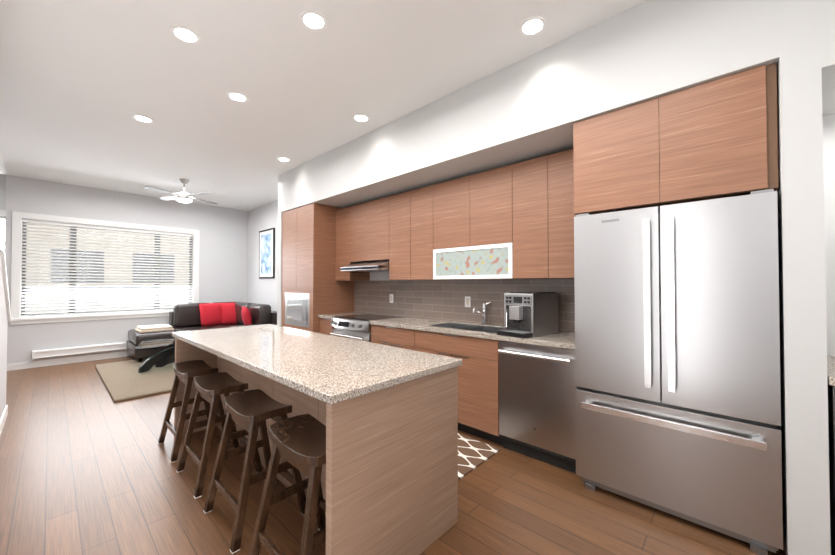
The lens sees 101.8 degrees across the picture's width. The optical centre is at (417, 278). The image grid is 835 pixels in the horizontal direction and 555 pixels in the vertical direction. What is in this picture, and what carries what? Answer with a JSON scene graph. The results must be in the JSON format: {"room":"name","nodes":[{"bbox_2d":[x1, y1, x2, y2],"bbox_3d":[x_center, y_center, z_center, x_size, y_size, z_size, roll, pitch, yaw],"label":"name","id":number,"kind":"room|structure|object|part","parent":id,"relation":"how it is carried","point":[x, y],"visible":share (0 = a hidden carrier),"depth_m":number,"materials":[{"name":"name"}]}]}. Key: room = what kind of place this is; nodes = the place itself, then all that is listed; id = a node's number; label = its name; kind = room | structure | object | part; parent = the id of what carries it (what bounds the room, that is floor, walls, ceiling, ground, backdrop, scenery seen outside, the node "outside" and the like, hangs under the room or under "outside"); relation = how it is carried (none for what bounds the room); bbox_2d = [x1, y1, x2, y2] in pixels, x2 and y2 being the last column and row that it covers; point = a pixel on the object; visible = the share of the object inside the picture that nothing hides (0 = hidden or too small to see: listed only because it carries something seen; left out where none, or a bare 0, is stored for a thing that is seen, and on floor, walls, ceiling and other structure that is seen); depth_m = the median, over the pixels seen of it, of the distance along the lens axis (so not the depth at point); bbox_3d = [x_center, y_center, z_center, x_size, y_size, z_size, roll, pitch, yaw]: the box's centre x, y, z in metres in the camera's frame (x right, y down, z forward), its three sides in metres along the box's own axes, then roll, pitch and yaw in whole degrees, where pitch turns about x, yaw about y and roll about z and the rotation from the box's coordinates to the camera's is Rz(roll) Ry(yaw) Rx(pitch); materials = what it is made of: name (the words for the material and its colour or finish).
{"room":"kitchen","nodes":[
{"label":"kitchen","id":0,"kind":"room"},
{"bbox_2d":[0,250,10,419],"bbox_3d":[-3.779,0.392,3.007,1.280,1.970,0.160,-1,-1,43],"label":"wall","id":1,"kind":"structure","parent":0,"point":[5,314],"depth_m":3.15,"materials":[{"name":"white paint"}]},
{"bbox_2d":[0,405,7,435],"bbox_3d":[-1.228,1.291,0.721,8.050,0.100,0.012,-1,-1,43],"label":"baseboard","id":2,"kind":"structure","parent":1,"relation":"attached to","point":[5,413],"depth_m":3.17,"materials":[{"name":"white wood"}]},
{"bbox_2d":[5,175,247,363],"bbox_3d":[-5.463,-0.073,6.222,0.170,3.000,4.720,-1,-1,43],"label":"wall","id":3,"kind":"structure","parent":0,"point":[223,257],"depth_m":6.13,"materials":[{"name":"white paint"}]},
{"bbox_2d":[7,351,131,370],"bbox_3d":[-5.451,1.375,6.079,0.012,0.100,4.560,-1,-1,43],"label":"baseboard","id":4,"kind":"structure","parent":3,"relation":"attached to","point":[33,364],"depth_m":5.64,"materials":[{"name":"white wood"}]},
{"bbox_2d":[32,342,126,359],"bbox_3d":[-5.686,1.212,5.761,0.077,0.135,1.140,-1,-1,43],"label":"baseboard heater","id":5,"kind":"object","parent":3,"relation":"attached to","point":[46,353],"visible":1,"depth_m":5.70,"materials":[{"name":"white metal"}]},
{"bbox_2d":[10,211,199,324],"bbox_3d":[-5.450,-0.149,6.190,0.195,1.750,2.550,-1,-1,43],"label":"window","id":6,"kind":"structure","parent":3,"relation":"in","point":[16,263],"depth_m":5.80,"materials":[{"name":"white"}]},
{"bbox_2d":[21,219,192,316],"bbox_3d":[-5.452,-0.149,6.192,0.060,1.544,2.300,-1,-1,43],"label":"window blind slats","id":7,"kind":"object","parent":6,"relation":"attached to","point":[153,233],"visible":0.9,"depth_m":6.01,"materials":[{"name":"white plastic"}]},
{"bbox_2d":[0,0,645,210],"bbox_3d":[-1.512,-1.671,2.507,11.070,0.080,4.840,-1,-1,43],"label":"ceiling","id":8,"kind":"structure","parent":0,"point":[82,82],"depth_m":2.73,"materials":[{"name":"white paint"}]},
{"bbox_2d":[132,115,153,122],"bbox_3d":[-2.775,-1.614,3.431,0.169,0.005,0.169,-1,-1,37],"label":"recessed light","id":9,"kind":"object","parent":8,"relation":"in","point":[141,118],"depth_m":3.42,"materials":[{"name":"white"}]},
{"bbox_2d":[144,179,217,203],"bbox_3d":[-3.745,-1.400,5.442,0.840,0.369,0.840,0,-1,-22],"label":"ceiling fan","id":10,"kind":"object","parent":8,"relation":"hanging from","point":[183,197],"visible":1,"depth_m":5.36,"materials":[{"name":"white metal"}]},
{"bbox_2d":[170,25,200,44],"bbox_3d":[-1.556,-1.632,2.275,0.169,0.005,0.169,-1,-1,34],"label":"recessed light","id":11,"kind":"object","parent":8,"relation":"in","point":[184,34],"depth_m":2.27,"materials":[{"name":"white"}]},
{"bbox_2d":[227,92,247,102],"bbox_3d":[-1.606,-1.620,3.030,0.169,0.005,0.169,-1,-1,37],"label":"recessed light","id":12,"kind":"object","parent":8,"relation":"in","point":[235,96],"depth_m":3.03,"materials":[{"name":"white"}]},
{"bbox_2d":[277,157,290,161],"bbox_3d":[-1.792,-1.596,4.551,0.169,0.005,0.169,-1,-1,37],"label":"recessed light","id":13,"kind":"object","parent":8,"relation":"in","point":[283,159],"depth_m":4.55,"materials":[{"name":"white"}]},
{"bbox_2d":[299,10,326,31],"bbox_3d":[-0.659,-1.634,2.154,0.169,0.005,0.169,-1,-1,37],"label":"recessed light","id":14,"kind":"object","parent":8,"relation":"in","point":[312,20],"depth_m":2.15,"materials":[{"name":"white"}]},
{"bbox_2d":[353,114,369,122],"bbox_3d":[-0.567,-1.614,3.417,0.169,0.005,0.169,0,-1,4],"label":"recessed light","id":15,"kind":"object","parent":8,"relation":"in","point":[362,118],"depth_m":3.42,"materials":[{"name":"white"}]},
{"bbox_2d":[519,16,546,36],"bbox_3d":[0.747,-1.633,2.201,0.169,0.005,0.169,-1,-1,37],"label":"recessed light","id":16,"kind":"object","parent":8,"relation":"in","point":[532,26],"depth_m":2.20,"materials":[{"name":"white"}]},
{"bbox_2d":[0,356,784,554],"bbox_3d":[-1.512,1.398,2.459,11.070,0.060,4.840,-1,-1,43],"label":"floor","id":17,"kind":"structure","parent":0,"point":[87,467],"depth_m":2.08,"materials":[{"name":"brown wood"}]},
{"bbox_2d":[95,358,174,401],"bbox_3d":[-3.761,1.394,5.189,2.440,0.034,1.550,-1,-1,43],"label":"shag rug","id":18,"kind":"object","parent":17,"relation":"on","point":[124,380],"visible":0.56,"depth_m":4.60,"materials":[{"name":"beige carpet"}]},
{"bbox_2d":[136,338,174,372],"bbox_3d":[-3.806,1.182,5.429,0.991,0.393,1.181,-1,-1,43],"label":"coffee table","id":19,"kind":"object","parent":18,"relation":"on","point":[162,358],"visible":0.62,"depth_m":5.18,"materials":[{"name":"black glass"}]},
{"bbox_2d":[126,301,276,361],"bbox_3d":[-3.840,0.934,6.230,2.060,0.914,2.060,-1,-1,43],"label":"sofa","id":20,"kind":"object","parent":18,"relation":"on","point":[194,316],"visible":0.48,"depth_m":6.41,"materials":[{"name":"grey leather"}]},
{"bbox_3d":[-4.247,1.030,6.422,0.740,0.200,0.510,-1,-1,43],"label":"seat","id":21,"kind":"part","parent":20,"relation":"part of","materials":[{"name":"grey leather"}]},
{"bbox_2d":[199,303,221,326],"bbox_3d":[-4.065,0.715,6.742,0.189,0.446,0.471,-1,-1,43],"label":"pillow","id":22,"kind":"object","parent":20,"relation":"on","point":[210,314],"depth_m":6.66,"materials":[{"name":"red fabric"}]},
{"bbox_3d":[-3.840,1.037,6.862,0.740,0.200,0.670,-1,-1,43],"label":"seat","id":23,"kind":"part","parent":20,"relation":"part of","materials":[{"name":"grey leather"}]},
{"bbox_2d":[220,302,236,324],"bbox_3d":[-3.798,0.718,6.971,0.206,0.446,0.473,-1,-1,43],"label":"pillow","id":24,"kind":"object","parent":20,"relation":"on","point":[228,311],"depth_m":6.88,"materials":[{"name":"red fabric"}]},
{"bbox_2d":[241,306,251,324],"bbox_3d":[-3.178,0.728,6.316,0.429,0.411,0.182,-1,-1,43],"label":"pillow","id":25,"kind":"object","parent":20,"relation":"on","point":[246,312],"depth_m":6.19,"materials":[{"name":"red fabric"}]},
{"bbox_2d":[158,360,231,462],"bbox_3d":[-1.859,1.049,2.834,0.468,0.649,0.418,-1,-1,43],"label":"stool","id":26,"kind":"object","parent":17,"relation":"on","point":[186,372],"visible":0.77,"depth_m":2.77,"materials":[{"name":"brown wood"}]},
{"bbox_2d":[176,372,262,498],"bbox_3d":[-1.403,1.043,2.413,0.468,0.649,0.418,-1,-1,43],"label":"stool","id":27,"kind":"object","parent":17,"relation":"on","point":[212,388],"visible":0.81,"depth_m":2.36,"materials":[{"name":"brown wood"}]},
{"bbox_2d":[203,389,305,553],"bbox_3d":[-0.941,1.036,1.985,0.468,0.649,0.418,-1,-1,43],"label":"stool","id":28,"kind":"object","parent":17,"relation":"on","point":[251,412],"visible":0.88,"depth_m":1.94,"materials":[{"name":"brown wood"}]},
{"bbox_2d":[249,414,325,554],"bbox_3d":[-0.486,1.030,1.564,0.468,0.649,0.418,-1,-1,43],"label":"stool","id":29,"kind":"object","parent":17,"relation":"on","point":[299,442],"visible":0.75,"depth_m":1.56,"materials":[{"name":"brown wood"}]},
{"bbox_2d":[173,336,457,554],"bbox_3d":[-0.948,0.933,2.435,2.440,0.868,0.820,-1,-1,43],"label":"kitchen island","id":30,"kind":"object","parent":17,"relation":"on","point":[386,416],"depth_m":1.60,"materials":[{"name":"brown wood"}]},
{"bbox_2d":[172,324,461,407],"bbox_3d":[-0.948,0.480,2.442,2.480,0.034,0.860,-1,-1,43],"label":"island countertop","id":31,"kind":"structure","parent":30,"relation":"on","point":[331,370],"depth_m":1.91,"materials":[{"name":"beige stone"}]},
{"bbox_2d":[282,203,353,332],"bbox_3d":[-1.496,0.201,5.075,0.910,2.416,0.682,-1,-1,43],"label":"tall cabinet","id":32,"kind":"object","parent":17,"relation":"on","point":[312,289],"visible":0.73,"depth_m":4.73,"materials":[{"name":"brown wood"}]},
{"bbox_2d":[285,293,308,327],"bbox_3d":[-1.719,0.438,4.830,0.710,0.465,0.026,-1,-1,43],"label":"microwave","id":33,"kind":"object","parent":32,"relation":"in","point":[296,304],"depth_m":4.80,"materials":[{"name":"silver metal"}]},
{"bbox_2d":[319,319,333,334],"bbox_3d":[-1.007,0.965,4.674,0.320,0.876,0.586,-1,-1,43],"label":"base cabinet","id":34,"kind":"object","parent":17,"relation":"on","point":[325,327],"depth_m":4.47,"materials":[{"name":"brown wood"}]},
{"bbox_2d":[318,311,365,318],"bbox_3d":[-1.017,0.507,4.671,0.320,0.040,0.598,-1,-1,43],"label":"countertop","id":35,"kind":"structure","parent":34,"relation":"on","point":[355,312],"depth_m":4.59,"materials":[{"name":"beige stone"}]},
{"bbox_2d":[330,313,400,341],"bbox_3d":[-0.655,0.939,4.257,0.749,0.914,0.690,-1,-1,43],"label":"range","id":36,"kind":"object","parent":17,"relation":"on","point":[356,327],"visible":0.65,"depth_m":4.05,"materials":[{"name":"silver metal"}]},
{"bbox_2d":[370,323,413,349],"bbox_3d":[-0.079,0.952,3.815,0.680,0.876,0.586,-1,-1,43],"label":"base cabinet","id":37,"kind":"object","parent":17,"relation":"on","point":[398,337],"depth_m":3.58,"materials":[{"name":"brown wood"}]},
{"bbox_2d":[414,331,529,445],"bbox_3d":[0.512,0.943,3.268,0.930,0.876,0.586,-1,-1,43],"label":"base cabinet","id":38,"kind":"object","parent":17,"relation":"on","point":[478,374],"depth_m":2.90,"materials":[{"name":"brown wood"}]},
{"bbox_2d":[370,315,574,349],"bbox_3d":[0.477,0.486,3.289,2.220,0.040,0.598,-1,-1,43],"label":"countertop","id":39,"kind":"structure","parent":38,"relation":"on","point":[564,339],"depth_m":2.95,"materials":[{"name":"beige stone"}]},
{"bbox_2d":[430,323,503,330],"bbox_3d":[0.517,0.576,3.265,0.782,0.210,0.402,-1,-1,43],"label":"sink","id":40,"kind":"object","parent":39,"relation":"in","point":[465,326],"depth_m":3.47,"materials":[{"name":"grey metal"}]},
{"bbox_2d":[470,299,493,322],"bbox_3d":[0.637,0.347,3.364,0.107,0.240,0.237,-1,-1,43],"label":"faucet","id":41,"kind":"object","parent":39,"relation":"on","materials":[{"name":"silver metal"}]},
{"bbox_2d":[497,292,557,338],"bbox_3d":[0.916,0.285,2.815,0.485,0.345,0.270,1,-1,-39],"label":"espresso machine","id":42,"kind":"object","parent":39,"relation":"on","point":[530,314],"visible":1,"depth_m":2.71,"materials":[{"name":"silver metal"}]},
{"bbox_2d":[458,434,499,479],"bbox_3d":[-0.419,1.375,3.206,2.260,0.010,0.740,-1,-1,43],"label":"runner rug","id":43,"kind":"object","parent":17,"relation":"on","point":[473,454],"visible":0.21,"depth_m":2.64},
{"bbox_2d":[498,341,577,472],"bbox_3d":[1.049,0.936,2.716,0.600,0.872,0.636,-1,-1,43],"label":"dishwasher","id":44,"kind":"object","parent":17,"relation":"on","point":[537,387],"visible":0.83,"depth_m":2.51,"materials":[{"name":"silver metal"}]},
{"bbox_2d":[574,189,782,554],"bbox_3d":[1.590,0.468,2.152,0.930,1.790,0.720,-1,-1,43],"label":"fridge","id":45,"kind":"object","parent":17,"relation":"on","point":[677,379],"visible":1,"depth_m":1.85,"materials":[{"name":"silver metal"}]},
{"bbox_2d":[828,384,834,554],"bbox_3d":[2.287,0.923,1.533,0.585,0.862,0.690,-1,-1,43],"label":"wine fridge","id":46,"kind":"object","parent":17,"relation":"on","point":[831,412],"visible":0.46,"depth_m":1.58,"materials":[{"name":"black metal"}]},
{"bbox_2d":[827,356,834,385],"bbox_3d":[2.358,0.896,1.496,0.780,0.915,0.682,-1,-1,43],"label":"countertop","id":47,"kind":"structure","parent":46,"relation":"on","point":[830,370],"depth_m":1.62,"materials":[{"name":"stone"}]},
{"bbox_2d":[247,114,834,355],"bbox_3d":[0.144,-0.106,4.139,10.890,3.000,0.160,-1,-1,43],"label":"wall","id":48,"kind":"structure","parent":0,"point":[262,291],"depth_m":1.98,"materials":[{"name":"white paint"}]},
{"bbox_2d":[259,228,274,278],"bbox_3d":[-3.134,-0.511,7.046,0.700,1.020,0.030,-1,-1,43],"label":"picture frame","id":49,"kind":"object","parent":48,"relation":"attached to","point":[266,253],"visible":1,"depth_m":7.00,"materials":[{"name":"black"}]},
{"bbox_2d":[335,207,369,280],"bbox_3d":[-0.913,-0.468,4.780,0.345,0.996,0.336,-1,-1,43],"label":"upper cabinet","id":50,"kind":"object","parent":48,"relation":"attached to","point":[341,214],"depth_m":4.67,"materials":[{"name":"brown wood"}]},
{"bbox_2d":[340,260,388,271],"bbox_3d":[-0.560,-0.158,4.336,0.750,0.120,0.501,-1,-1,43],"label":"range hood","id":51,"kind":"object","parent":48,"relation":"attached to","point":[376,266],"visible":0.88,"depth_m":4.18,"materials":[{"name":"silver metal"}]},
{"bbox_2d":[347,197,386,264],"bbox_3d":[-0.504,-0.597,4.404,0.770,0.750,0.336,-1,-1,43],"label":"upper cabinet","id":52,"kind":"object","parent":48,"relation":"attached to","point":[367,221],"depth_m":4.29,"materials":[{"name":"brown wood"}]},
{"bbox_2d":[387,192,406,279],"bbox_3d":[-0.094,-0.480,4.020,0.350,0.996,0.339,-1,-1,43],"label":"upper cabinet","id":53,"kind":"object","parent":48,"relation":"attached to","point":[396,204],"depth_m":3.92,"materials":[{"name":"brown wood"}]},
{"bbox_2d":[407,186,430,279],"bbox_3d":[0.156,-0.484,3.789,0.330,0.996,0.339,-1,-1,43],"label":"upper cabinet","id":54,"kind":"object","parent":48,"relation":"attached to","point":[418,200],"depth_m":3.69,"materials":[{"name":"brown wood"}]},
{"bbox_2d":[431,165,510,279],"bbox_3d":[0.607,-0.490,3.372,0.900,0.996,0.339,-1,-1,43],"label":"upper cabinet","id":55,"kind":"object","parent":48,"relation":"attached to","point":[471,215],"depth_m":3.22,"materials":[{"name":"brown wood"}]},
{"bbox_2d":[511,157,546,278],"bbox_3d":[1.051,-0.497,2.961,0.310,0.996,0.339,-1,-1,43],"label":"upper cabinet","id":56,"kind":"object","parent":48,"relation":"attached to","point":[514,221],"depth_m":2.84,"materials":[{"name":"brown wood"}]},
{"bbox_2d":[543,149,575,278],"bbox_3d":[1.275,-0.500,2.754,0.300,0.996,0.339,-1,-1,43],"label":"upper cabinet","id":57,"kind":"object","parent":48,"relation":"attached to","point":[560,166],"depth_m":2.67,"materials":[{"name":"brown wood"}]},
{"bbox_2d":[573,63,777,214],"bbox_3d":[1.626,-0.744,2.213,0.950,0.617,0.662,-1,-1,43],"label":"upper cabinet","id":58,"kind":"object","parent":48,"relation":"attached to","point":[715,139],"visible":0.94,"depth_m":1.89,"materials":[{"name":"brown wood"}]},
{"bbox_2d":[277,0,834,554],"bbox_3d":[0.965,-0.127,2.800,7.865,3.000,0.690,-1,-1,43],"label":"wall","id":59,"kind":"structure","parent":0,"point":[537,104],"depth_m":1.88,"materials":[{"name":"white paint"}]},
{"bbox_2d":[390,294,470,306],"bbox_3d":[0.098,0.255,4.047,1.270,0.115,0.005,-1,-1,43],"label":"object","id":60,"kind":"structure","parent":59,"relation":"attached to","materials":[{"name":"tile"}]},
{"bbox_2d":[354,279,574,331],"bbox_3d":[0.285,0.245,3.885,3.305,0.460,0.010,-1,-1,43],"label":"backsplash","id":61,"kind":"structure","parent":59,"relation":"attached to","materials":[{"name":"tile"}]},
{"bbox_3d":[-0.770,-0.167,0.230,6.920,3.000,0.120,-1,-1,43],"label":"wall","id":62,"kind":"structure","parent":0,"visible":0},
{"bbox_2d":[0,160,5,251],"bbox_3d":[-2.526,-0.464,1.997,0.950,0.550,0.075,-1,-1,43],"label":"wall-mounted tv","id":63,"kind":"object","parent":62,"relation":"attached to","point":[2,204],"visible":1,"depth_m":2.20,"materials":[{"name":"white"}]},
{"label":"outside","id":64,"kind":"structure","parent":0,"visible":0},
{"bbox_2d":[25,223,188,313],"bbox_3d":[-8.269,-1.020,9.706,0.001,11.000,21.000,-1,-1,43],"label":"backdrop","id":65,"kind":"structure","parent":64,"point":[103,267],"depth_m":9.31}
]}

